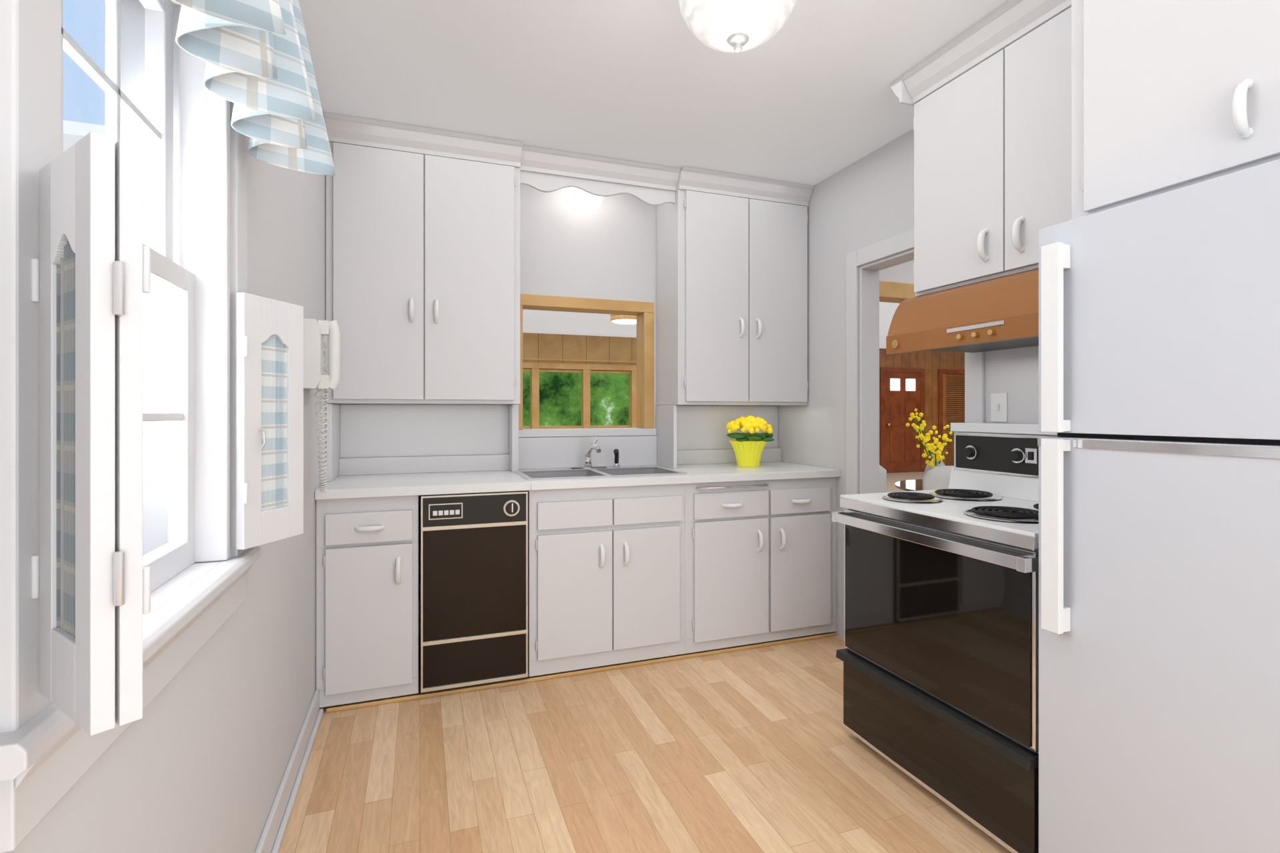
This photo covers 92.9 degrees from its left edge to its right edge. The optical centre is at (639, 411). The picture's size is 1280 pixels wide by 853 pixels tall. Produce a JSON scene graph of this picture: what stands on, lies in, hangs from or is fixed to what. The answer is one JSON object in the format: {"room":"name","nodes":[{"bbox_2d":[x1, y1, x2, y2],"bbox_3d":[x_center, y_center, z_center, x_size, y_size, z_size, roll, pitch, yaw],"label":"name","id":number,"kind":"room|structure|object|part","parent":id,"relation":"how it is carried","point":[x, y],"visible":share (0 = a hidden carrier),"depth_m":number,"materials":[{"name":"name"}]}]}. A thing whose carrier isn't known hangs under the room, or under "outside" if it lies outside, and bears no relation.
{"room":"kitchen","nodes":[
{"label":"kitchen","id":0,"kind":"room"},
{"bbox_2d":[2,107,325,852],"bbox_3d":[-0.756,-0.045,0.620,0.200,2.550,5.320,0,0,-20],"label":"wall","id":1,"kind":"structure","parent":0,"point":[203,769],"depth_m":1.46,"materials":[{"name":"white paint"}]},
{"bbox_2d":[0,0,247,733],"bbox_3d":[-0.876,-0.315,0.980,0.220,1.280,0.870,0,0,-20],"label":"window","id":2,"kind":"structure","parent":1,"relation":"in","point":[210,157],"depth_m":1.23,"materials":[{"name":"white paint"}]},
{"bbox_2d":[31,132,150,735],"bbox_3d":[-0.552,0.020,0.610,0.170,0.550,0.045,0,0,31],"label":"window shutter","id":3,"kind":"object","parent":2,"relation":"attached to","point":[91,275],"visible":1,"depth_m":0.57,"materials":[{"name":"white paint"}]},
{"bbox_3d":[-0.864,-0.266,0.972,0.073,1.169,0.635,0,0,-20],"label":"window sashes","id":4,"kind":"part","parent":2,"relation":"part of","materials":[{"name":"white wood"}]},
{"bbox_2d":[0,546,261,852],"bbox_3d":[-0.866,0.380,0.984,0.242,0.120,0.930,0,0,-20],"label":"window sill","id":5,"kind":"structure","parent":1,"relation":"attached to","point":[41,761],"depth_m":0.80,"materials":[{"name":"white paint"}]},
{"bbox_2d":[171,0,335,175],"bbox_3d":[-0.690,-0.775,1.037,0.205,0.420,1.016,0,0,-20],"label":"plaid valance","id":6,"kind":"object","parent":1,"relation":"attached to","point":[257,55],"visible":1,"depth_m":1.15,"materials":[{"name":"fabric"}]},
{"bbox_2d":[230,292,303,549],"bbox_3d":[-0.856,0.020,1.415,0.070,0.560,0.189,0,0,8],"label":"window shutter","id":7,"kind":"object","parent":1,"relation":"attached to","point":[267,334],"visible":1,"depth_m":1.39,"materials":[{"name":"white paint"}]},
{"bbox_2d":[254,690,323,852],"bbox_3d":[-0.545,1.180,0.374,0.030,0.100,4.475,0,0,-20],"label":"baseboard","id":8,"kind":"structure","parent":1,"relation":"attached to","point":[270,841],"depth_m":1.91,"materials":[{"name":"white paint"}]},
{"bbox_2d":[303,318,339,493],"bbox_3d":[-1.187,-0.017,2.282,0.119,0.646,0.180,0,0,-20],"label":"phone","id":9,"kind":"object","parent":1,"relation":"attached to","point":[315,333],"visible":1,"depth_m":2.24,"materials":[{"name":"white plastic"}]},
{"bbox_2d":[63,120,899,348],"bbox_3d":[3.065,-1.300,5.459,16.520,0.060,11.820,0,0,-20],"label":"ceiling","id":10,"kind":"structure","parent":0,"point":[534,321],"depth_m":8.42,"materials":[{"name":"white paint"}]},
{"bbox_2d":[610,314,636,324],"bbox_3d":[-0.515,-1.220,7.431,0.619,0.100,1.686,0,0,41],"label":"ceiling light","id":11,"kind":"object","parent":10,"relation":"attached to","point":[616,319],"visible":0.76,"depth_m":7.82,"materials":[{"name":"white glass"}]},
{"bbox_2d":[570,187,603,211],"bbox_3d":[-0.291,-1.210,3.330,0.184,0.215,0.184,0,0,-20],"label":"ceiling light","id":12,"kind":"object","parent":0,"point":[584,201],"depth_m":3.28,"materials":[{"name":"white glass"}]},
{"bbox_2d":[338,184,913,647],"bbox_3d":[4.753,-0.045,5.379,13.400,2.550,0.120,0,0,-20],"label":"wall","id":13,"kind":"structure","parent":0,"point":[607,252],"depth_m":3.49,"materials":[{"name":"white paint"}]},
{"bbox_2d":[323,112,813,405],"bbox_3d":[-0.255,-0.679,3.291,2.556,1.278,0.394,0,0,-20],"label":"upper cabinet","id":14,"kind":"object","parent":13,"relation":"attached to","point":[423,224],"visible":0.94,"depth_m":2.96,"materials":[{"name":"white paint"}]},
{"bbox_2d":[515,294,656,437],"bbox_3d":[-0.327,-0.256,3.535,0.845,0.792,0.170,0,0,-20],"label":"trim","id":15,"kind":"structure","parent":13,"relation":"attached to","point":[644,311],"depth_m":3.55,"materials":[{"name":"brown wood"}]},
{"bbox_2d":[879,280,915,303],"bbox_3d":[2.755,0.165,4.656,3.030,2.130,0.160,0,0,-20],"label":"trim","id":16,"kind":"structure","parent":13,"relation":"attached to","point":[889,292],"depth_m":4.22,"materials":[{"name":"brown wood"}]},
{"bbox_2d":[278,472,1011,852],"bbox_3d":[3.065,1.270,5.459,16.520,0.080,11.820,0,0,-20],"label":"floor","id":17,"kind":"structure","parent":0,"point":[751,751],"depth_m":2.08,"materials":[{"name":"laminate"}]},
{"bbox_2d":[420,490,527,694],"bbox_3d":[-0.819,0.785,2.942,0.454,0.850,0.649,0,0,-20],"label":"dishwasher","id":18,"kind":"object","parent":17,"relation":"on","point":[474,547],"visible":1,"depth_m":2.67,"materials":[{"name":"black metal"}]},
{"bbox_2d":[316,477,836,707],"bbox_3d":[-0.210,0.793,3.167,2.556,0.874,0.657,0,0,-20],"label":"base cabinet","id":19,"kind":"object","parent":17,"relation":"on","point":[617,575],"visible":0.96,"depth_m":2.90,"materials":[{"name":"white paint"}]},
{"bbox_2d":[314,403,840,512],"bbox_3d":[-0.215,0.224,3.178,2.556,0.524,0.633,0,0,-20],"label":"countertop","id":20,"kind":"structure","parent":19,"relation":"on","point":[384,451],"depth_m":3.20,"materials":[{"name":"white laminate"}]},
{"bbox_2d":[514,438,687,512],"bbox_3d":[-0.217,0.313,3.155,0.808,0.346,0.448,0,0,-20],"label":"sink","id":21,"kind":"object","parent":20,"relation":"in","point":[587,471],"depth_m":3.24,"materials":[{"name":"silver metal"}]},
{"bbox_2d":[726,415,773,467],"bbox_3d":[0.635,0.168,3.525,0.270,0.295,0.290,0,0,6],"label":"flower pot","id":22,"kind":"object","parent":20,"relation":"on","point":[748,447],"visible":1,"depth_m":3.45,"materials":[{"name":"yellow ceramic"}]},
{"bbox_2d":[326,632,836,712],"bbox_3d":[-0.103,1.222,2.913,2.510,0.016,0.012,0,0,-20],"label":"trim","id":23,"kind":"structure","parent":19,"relation":"attached to","point":[387,701],"depth_m":2.81,"materials":[{"name":"brown wood"}]},
{"bbox_2d":[879,465,886,492],"bbox_3d":[1.423,0.750,3.472,0.330,0.960,0.330,0,0,-20],"label":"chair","id":24,"kind":"object","parent":17,"relation":"on","point":[883,472],"visible":0.02,"depth_m":3.62,"materials":[{"name":"white"}]},
{"bbox_2d":[894,408,952,491],"bbox_3d":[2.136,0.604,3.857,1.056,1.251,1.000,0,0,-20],"label":"flower vase","id":25,"kind":"object","parent":17,"relation":"on","point":[935,461],"visible":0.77,"depth_m":3.75,"materials":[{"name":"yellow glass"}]},
{"bbox_2d":[922,466,953,490],"bbox_3d":[1.657,0.750,3.170,0.337,0.960,0.337,0,0,-20],"label":"chair","id":26,"kind":"object","parent":17,"relation":"on","point":[938,478],"visible":0.02,"depth_m":3.09,"materials":[{"name":"white"}]},
{"bbox_2d":[832,422,1057,852],"bbox_3d":[1.183,0.637,2.051,0.690,1.185,0.784,0,0,-20],"label":"stove","id":27,"kind":"object","parent":17,"relation":"on","point":[940,657],"visible":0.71,"depth_m":1.88,"materials":[{"name":"white"}]},
{"bbox_2d":[1037,158,1279,852],"bbox_3d":[1.442,0.374,1.320,0.701,1.712,0.750,0,0,-20],"label":"fridge","id":28,"kind":"object","parent":17,"relation":"on","point":[1159,315],"visible":1,"depth_m":1.30,"materials":[{"name":"white metal"}]},
{"bbox_2d":[298,0,1009,185],"bbox_3d":[0.541,-1.345,1.089,2.800,0.050,5.320,0,0,-20],"label":"ceiling","id":29,"kind":"structure","parent":0,"point":[626,80],"depth_m":2.38,"materials":[{"name":"white paint"}]},
{"bbox_2d":[678,0,796,53],"bbox_3d":[0.295,-1.200,1.830,0.360,0.237,0.360,0,0,-20],"label":"ceiling light","id":30,"kind":"object","parent":29,"relation":"attached to","point":[726,26],"depth_m":1.78,"materials":[{"name":"white glass"}]},
{"bbox_2d":[522,332,964,469],"bbox_3d":[1.101,-0.020,10.885,16.520,2.500,0.120,0,0,-20],"label":"wall","id":31,"kind":"structure","parent":0,"point":[535,345],"depth_m":10.35,"materials":[{"name":"brown wood"}]},
{"bbox_2d":[522,358,636,429],"bbox_3d":[-0.894,-0.256,10.109,4.000,1.191,0.221,0,0,-20],"label":"room window","id":32,"kind":"structure","parent":31,"relation":"in","point":[534,369],"depth_m":10.06,"materials":[{"name":"brown wood"}]},
{"bbox_2d":[880,367,964,473],"bbox_3d":[5.816,0.170,12.475,2.770,2.120,0.095,0,0,-20],"label":"entry door","id":33,"kind":"structure","parent":31,"relation":"in","point":[902,390],"depth_m":12.37,"materials":[{"name":"brown wood"}]},
{"bbox_2d":[778,128,1038,638],"bbox_3d":[1.802,-0.045,1.546,0.120,2.550,5.320,0,0,-20],"label":"wall","id":34,"kind":"structure","parent":0,"point":[869,201],"depth_m":3.33,"materials":[{"name":"white paint"}]},
{"bbox_2d":[846,229,984,494],"bbox_3d":[1.308,0.193,2.882,0.138,2.075,0.840,0,0,-20],"label":"trim","id":35,"kind":"structure","parent":34,"relation":"attached to","point":[869,273],"depth_m":3.18,"materials":[{"name":"white paint"}]},
{"bbox_2d":[886,268,1038,354],"bbox_3d":[1.295,-0.339,2.092,0.454,0.227,0.776,0,0,-20],"label":"range hood","id":36,"kind":"object","parent":34,"relation":"attached to","point":[1001,313],"visible":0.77,"depth_m":2.07,"materials":[{"name":"orange metal"}]},
{"bbox_2d":[990,392,1007,421],"bbox_3d":[1.417,-0.018,2.406,0.016,0.115,0.070,0,0,-20],"label":"light switch","id":37,"kind":"object","parent":34,"relation":"attached to","point":[999,401],"visible":1,"depth_m":2.40,"materials":[{"name":"white plastic"}]},
{"bbox_2d":[889,0,1279,296],"bbox_3d":[1.368,-0.886,1.692,0.592,0.863,1.661,0,0,-20],"label":"upper cabinet","id":38,"kind":"object","parent":34,"relation":"attached to","point":[1040,114],"visible":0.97,"depth_m":1.61,"materials":[{"name":"white paint"}]},
{"label":"outside","id":39,"kind":"structure","parent":0,"visible":0},
{"bbox_2d":[63,0,105,125],"bbox_3d":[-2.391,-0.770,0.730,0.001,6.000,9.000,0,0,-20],"label":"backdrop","id":40,"kind":"structure","parent":39,"point":[84,100],"depth_m":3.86,"materials":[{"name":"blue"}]},
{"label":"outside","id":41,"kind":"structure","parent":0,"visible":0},
{"bbox_2d":[522,372,629,425],"bbox_3d":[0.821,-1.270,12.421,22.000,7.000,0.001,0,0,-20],"label":"trees","id":42,"kind":"object","parent":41,"point":[560,393],"depth_m":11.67,"materials":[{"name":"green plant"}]}
]}

